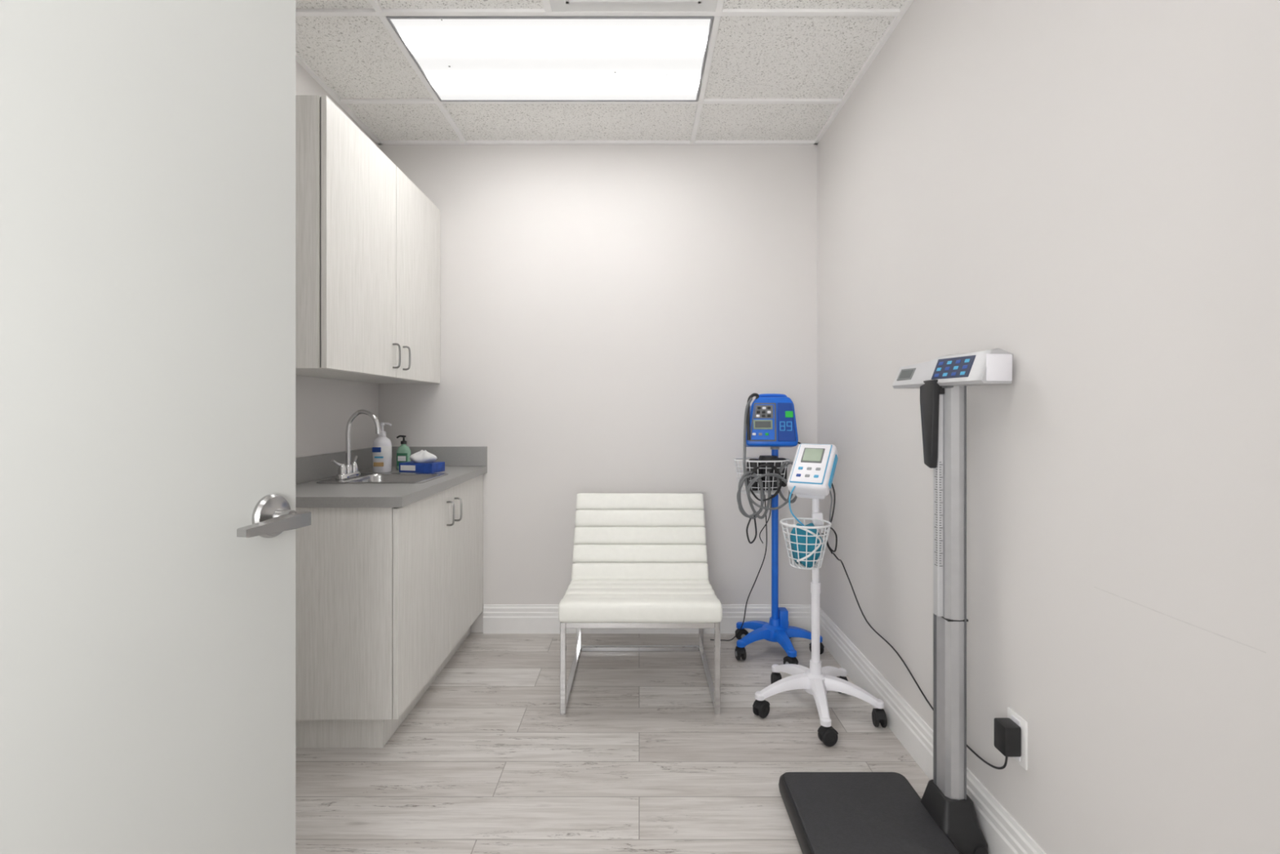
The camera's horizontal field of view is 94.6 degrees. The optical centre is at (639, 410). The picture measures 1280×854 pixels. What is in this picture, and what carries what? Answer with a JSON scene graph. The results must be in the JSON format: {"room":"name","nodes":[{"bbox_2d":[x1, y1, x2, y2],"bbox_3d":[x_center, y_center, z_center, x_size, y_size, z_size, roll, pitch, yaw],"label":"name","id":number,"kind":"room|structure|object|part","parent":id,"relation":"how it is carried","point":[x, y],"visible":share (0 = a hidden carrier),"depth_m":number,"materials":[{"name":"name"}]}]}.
{"room":"examination room","nodes":[
{"label":"examination room","id":0,"kind":"room"},
{"bbox_2d":[295,60,378,457],"bbox_3d":[-1.460,-0.170,1.565,0.120,2.720,3.210,0,0,0],"label":"wall","id":1,"kind":"structure","parent":0,"point":[324,406],"depth_m":2.66,"materials":[{"name":"paint"}]},
{"bbox_2d":[295,447,373,484],"bbox_3d":[-1.389,0.244,2.599,0.020,0.104,1.139,0,0,0],"label":"backsplash","id":2,"kind":"structure","parent":1,"relation":"attached to","point":[311,468],"depth_m":2.59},
{"bbox_2d":[295,95,439,383],"bbox_3d":[-1.215,-0.610,2.590,0.366,0.930,1.156,0,0,0],"label":"upper cabinet","id":3,"kind":"object","parent":1,"relation":"attached to","point":[367,238],"visible":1,"depth_m":2.26,"materials":[{"name":"white wood"}]},
{"bbox_3d":[-1.075,-0.610,2.300,0.019,0.930,0.577,0,0,0],"label":"door panel","id":4,"kind":"part","parent":3,"relation":"part of","materials":[{"name":"beige wood"}]},
{"bbox_3d":[-1.075,-0.610,2.880,0.019,0.930,0.572,0,0,0],"label":"door panel","id":5,"kind":"part","parent":3,"relation":"part of","materials":[{"name":"beige wood"}]},
{"bbox_2d":[378,144,817,631],"bbox_3d":[-0.222,-0.170,3.230,2.596,2.720,0.120,0,0,0],"label":"wall","id":6,"kind":"structure","parent":0,"point":[611,316],"depth_m":3.17,"materials":[{"name":"paint"}]},
{"bbox_2d":[391,446,487,466],"bbox_3d":[-1.097,0.244,3.159,0.562,0.104,0.020,0,0,0],"label":"backsplash","id":7,"kind":"structure","parent":6,"relation":"attached to","point":[451,455],"depth_m":3.15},
{"bbox_2d":[483,604,811,633],"bbox_3d":[0.061,1.115,3.161,1.790,0.150,0.018,0,0,0],"label":"baseboard","id":8,"kind":"structure","parent":6,"relation":"attached to","point":[497,618],"depth_m":3.15,"materials":[{"name":"white wood"}]},
{"bbox_2d":[295,0,905,140],"bbox_3d":[-0.222,-1.486,1.625,2.596,0.088,3.330,0,0,0],"label":"ceiling","id":9,"kind":"structure","parent":0,"point":[357,57],"depth_m":2.56,"materials":[{"name":"tile"}]},
{"bbox_2d":[386,16,713,102],"bbox_3d":[-0.325,-1.433,2.435,1.189,0.014,0.584,0,0,0],"label":"ceiling light","id":10,"kind":"object","parent":9,"relation":"in","point":[462,59],"depth_m":2.38,"materials":[{"name":"white plastic"}]},
{"bbox_2d":[295,0,913,144],"bbox_3d":[-0.222,-1.435,1.625,2.356,0.014,3.090,0,0,0],"label":"grid","id":11,"kind":"object","parent":9,"relation":"attached to","point":[377,11],"depth_m":2.42,"materials":[{"name":"white metal"}]},
{"bbox_2d":[549,0,717,11],"bbox_3d":[-0.020,-1.431,1.825,0.586,0.022,0.586,0,0,0],"label":"ceiling vent","id":12,"kind":"object","parent":9,"relation":"in","point":[556,5],"visible":1,"depth_m":2.08,"materials":[{"name":"white metal"}]},
{"bbox_2d":[295,631,929,853],"bbox_3d":[-0.222,1.240,0.995,2.596,0.100,4.590,0,0,0],"label":"floor","id":13,"kind":"structure","parent":0,"point":[640,759],"depth_m":2.02,"materials":[{"name":"laminate"}]},
{"bbox_2d":[295,466,487,747],"bbox_3d":[-1.101,0.744,2.599,0.594,0.893,1.138,0,0,0],"label":"base cabinet","id":14,"kind":"object","parent":13,"relation":"on","point":[389,576],"visible":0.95,"depth_m":2.05,"materials":[{"name":"white wood"}]},
{"bbox_2d":[295,466,487,507],"bbox_3d":[-1.107,0.315,2.599,0.582,0.036,1.138,0,0,0],"label":"countertop","id":15,"kind":"structure","parent":14,"relation":"on","point":[311,494],"depth_m":2.20,"materials":[{"name":"grey laminate"}]},
{"bbox_2d":[330,409,381,479],"bbox_3d":[-1.213,0.143,2.580,0.168,0.296,0.217,0,0,0],"label":"faucet","id":16,"kind":"object","parent":15,"relation":"on","point":[347,471],"visible":1,"depth_m":2.57,"materials":[{"name":"silver metal"}]},
{"bbox_2d":[372,422,391,472],"bbox_3d":[-1.243,0.176,2.859,0.090,0.240,0.088,0,0,0],"label":"soap dispenser bottle","id":17,"kind":"object","parent":15,"relation":"on","point":[382,445],"visible":0.98,"depth_m":2.83,"materials":[{"name":"white plastic"}]},
{"bbox_2d":[316,472,448,483],"bbox_3d":[-1.105,0.373,2.580,0.440,0.164,0.360,0,0,0],"label":"sink","id":18,"kind":"object","parent":15,"relation":"in","point":[365,477],"visible":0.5,"depth_m":2.72,"materials":[{"name":"silver metal"}]},
{"bbox_2d":[396,435,410,470],"bbox_3d":[-1.187,0.210,2.969,0.070,0.173,0.046,0,0,0],"label":"hand sanitizer bottle","id":19,"kind":"object","parent":15,"relation":"on","point":[403,451],"visible":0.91,"depth_m":2.95,"materials":[{"name":"plastic"}]},
{"bbox_2d":[399,449,444,472],"bbox_3d":[-1.055,0.243,2.869,0.180,0.107,0.112,0,0,14],"label":"tissue box","id":20,"kind":"object","parent":15,"relation":"on","point":[423,461],"visible":1,"depth_m":2.83,"materials":[{"name":"cardboard"}]},
{"bbox_3d":[-0.847,0.707,2.329,0.018,0.733,0.559,0,0,0],"label":"door panel","id":21,"kind":"part","parent":14,"relation":"part of","materials":[{"name":"beige wood"}]},
{"bbox_3d":[-0.847,0.707,2.890,0.018,0.733,0.554,0,0,0],"label":"door panel","id":22,"kind":"part","parent":14,"relation":"part of","materials":[{"name":"beige wood"}]},
{"bbox_2d":[558,493,722,714],"bbox_3d":[0.004,0.801,2.651,0.632,0.777,0.753,0,0,0],"label":"lounge chair","id":23,"kind":"object","parent":13,"relation":"on","point":[640,560],"visible":1,"depth_m":2.73,"materials":[{"name":"white leather"}]},
{"bbox_3d":[0.004,0.837,2.668,0.628,0.705,0.718,0,0,0],"label":"chrome frame","id":24,"kind":"part","parent":23,"relation":"part of","materials":[{"name":"silver metal"}]},
{"bbox_2d":[571,493,708,579],"bbox_3d":[0.004,0.610,2.850,0.632,0.394,0.294,0,0,0],"label":"backrest cushion","id":25,"kind":"object","parent":23,"relation":"on","point":[617,535],"depth_m":2.81,"materials":[{"name":"white leather"}]},
{"bbox_2d":[558,578,722,622],"bbox_3d":[0.004,0.793,2.507,0.632,0.100,0.467,0,0,0],"label":"seat cushion","id":26,"kind":"object","parent":23,"relation":"on","point":[584,600],"depth_m":2.29,"materials":[{"name":"white leather"}]},
{"bbox_2d":[710,393,824,664],"bbox_3d":[0.644,0.553,2.881,0.500,1.274,0.426,0,0,-8],"label":"monitor stand","id":27,"kind":"object","parent":13,"relation":"on","point":[770,420],"visible":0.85,"depth_m":2.80,"materials":[{"name":"blue plastic"}]},
{"bbox_3d":[0.500,0.774,2.950,0.339,0.829,0.089,0,0,42],"label":"power cord","id":28,"kind":"part","parent":27,"relation":"part of","materials":[{"name":"black plastic"}]},
{"bbox_2d":[733,457,790,494],"bbox_3d":[0.588,0.310,2.830,0.268,0.163,0.216,0,0,0],"label":"wire basket","id":29,"kind":"object","parent":27,"relation":"on","point":[772,484],"depth_m":2.76,"materials":[{"name":"white metal"}]},
{"bbox_3d":[0.647,-0.065,2.874,0.153,0.034,0.016,0,-6,6],"label":"carry handle","id":30,"kind":"part","parent":27,"relation":"part of","materials":[{"name":"blue plastic"}]},
{"bbox_2d":[752,443,887,746],"bbox_3d":[0.686,0.662,2.323,0.488,1.056,0.485,0,0,0],"label":"monitor stand","id":31,"kind":"object","parent":13,"relation":"on","point":[812,471],"visible":1,"depth_m":2.28,"materials":[{"name":"white plastic"}]},
{"bbox_2d":[780,512,831,569],"bbox_3d":[0.630,0.493,2.235,0.189,0.187,0.189,0,0,0],"label":"wire basket","id":32,"kind":"object","parent":31,"relation":"on","point":[806,544],"depth_m":2.20,"materials":[{"name":"white metal"}]},
{"bbox_2d":[778,347,1013,853],"bbox_3d":[0.688,0.516,1.630,0.512,1.348,0.460,0,0,0],"label":"scale","id":33,"kind":"object","parent":13,"relation":"on","point":[829,812],"visible":1,"depth_m":1.62,"materials":[{"name":"black plastic"}]},
{"bbox_3d":[0.822,0.032,1.650,0.040,0.254,0.080,0,0,0],"label":"height arm","id":34,"kind":"part","parent":33,"relation":"part of","materials":[{"name":"black plastic"}]},
{"bbox_3d":[0.834,0.250,1.646,0.016,0.640,0.029,0,0,0],"label":"height rod","id":35,"kind":"part","parent":33,"relation":"part of","materials":[{"name":"silver metal"}]},
{"bbox_2d":[817,0,1279,853],"bbox_3d":[1.016,-0.170,1.565,0.120,2.720,3.210,0,0,0],"label":"wall","id":36,"kind":"structure","parent":0,"point":[1086,193],"depth_m":1.27,"materials":[{"name":"paint"}]},
{"bbox_2d":[832,552,1008,768],"bbox_3d":[0.849,0.758,1.967,0.178,0.400,0.966,0,0,0],"label":"power cord","id":37,"kind":"object","parent":36,"relation":"attached to","point":[833,553],"visible":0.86,"depth_m":2.04,"materials":[{"name":"black rubber"}]},
{"bbox_2d":[819,607,1046,853],"bbox_3d":[0.947,1.115,1.616,0.018,0.150,3.072,0,0,0],"label":"baseboard","id":38,"kind":"structure","parent":36,"relation":"attached to","point":[1002,833],"depth_m":2.01,"materials":[{"name":"white wood"}]},
{"bbox_2d":[1007,706,1027,769],"bbox_3d":[0.952,0.824,1.487,0.008,0.120,0.074,0,0,0],"label":"wall outlet","id":39,"kind":"object","parent":36,"relation":"attached to","point":[1014,716],"visible":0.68,"depth_m":1.46,"materials":[{"name":"white plastic"}]},
{"bbox_2d":[994,717,1021,756],"bbox_3d":[0.927,0.821,1.486,0.042,0.075,0.050,0,0,0],"label":"power adapter","id":40,"kind":"object","parent":39,"relation":"attached to","point":[1007,734],"depth_m":1.46,"materials":[{"name":"black plastic"}]},
{"bbox_3d":[-0.222,-0.126,0.020,2.356,2.632,0.120,0,0,0],"label":"wall","id":41,"kind":"structure","parent":0,"visible":0},
{"bbox_2d":[0,0,295,853],"bbox_3d":[-0.801,0.130,0.631,0.046,2.100,1.070,0,0,12],"label":"leaf","id":42,"kind":"object","parent":41,"relation":"attached to","point":[148,147],"visible":1,"depth_m":0.87,"materials":[{"name":"paint"}]},
{"bbox_2d":[236,493,311,537],"bbox_3d":[-0.706,0.194,1.052,0.182,0.080,0.162,0,0,12],"label":"door handle","id":43,"kind":"object","parent":42,"relation":"attached to","point":[272,515],"depth_m":1.06,"materials":[{"name":"silver metal"}]}
]}

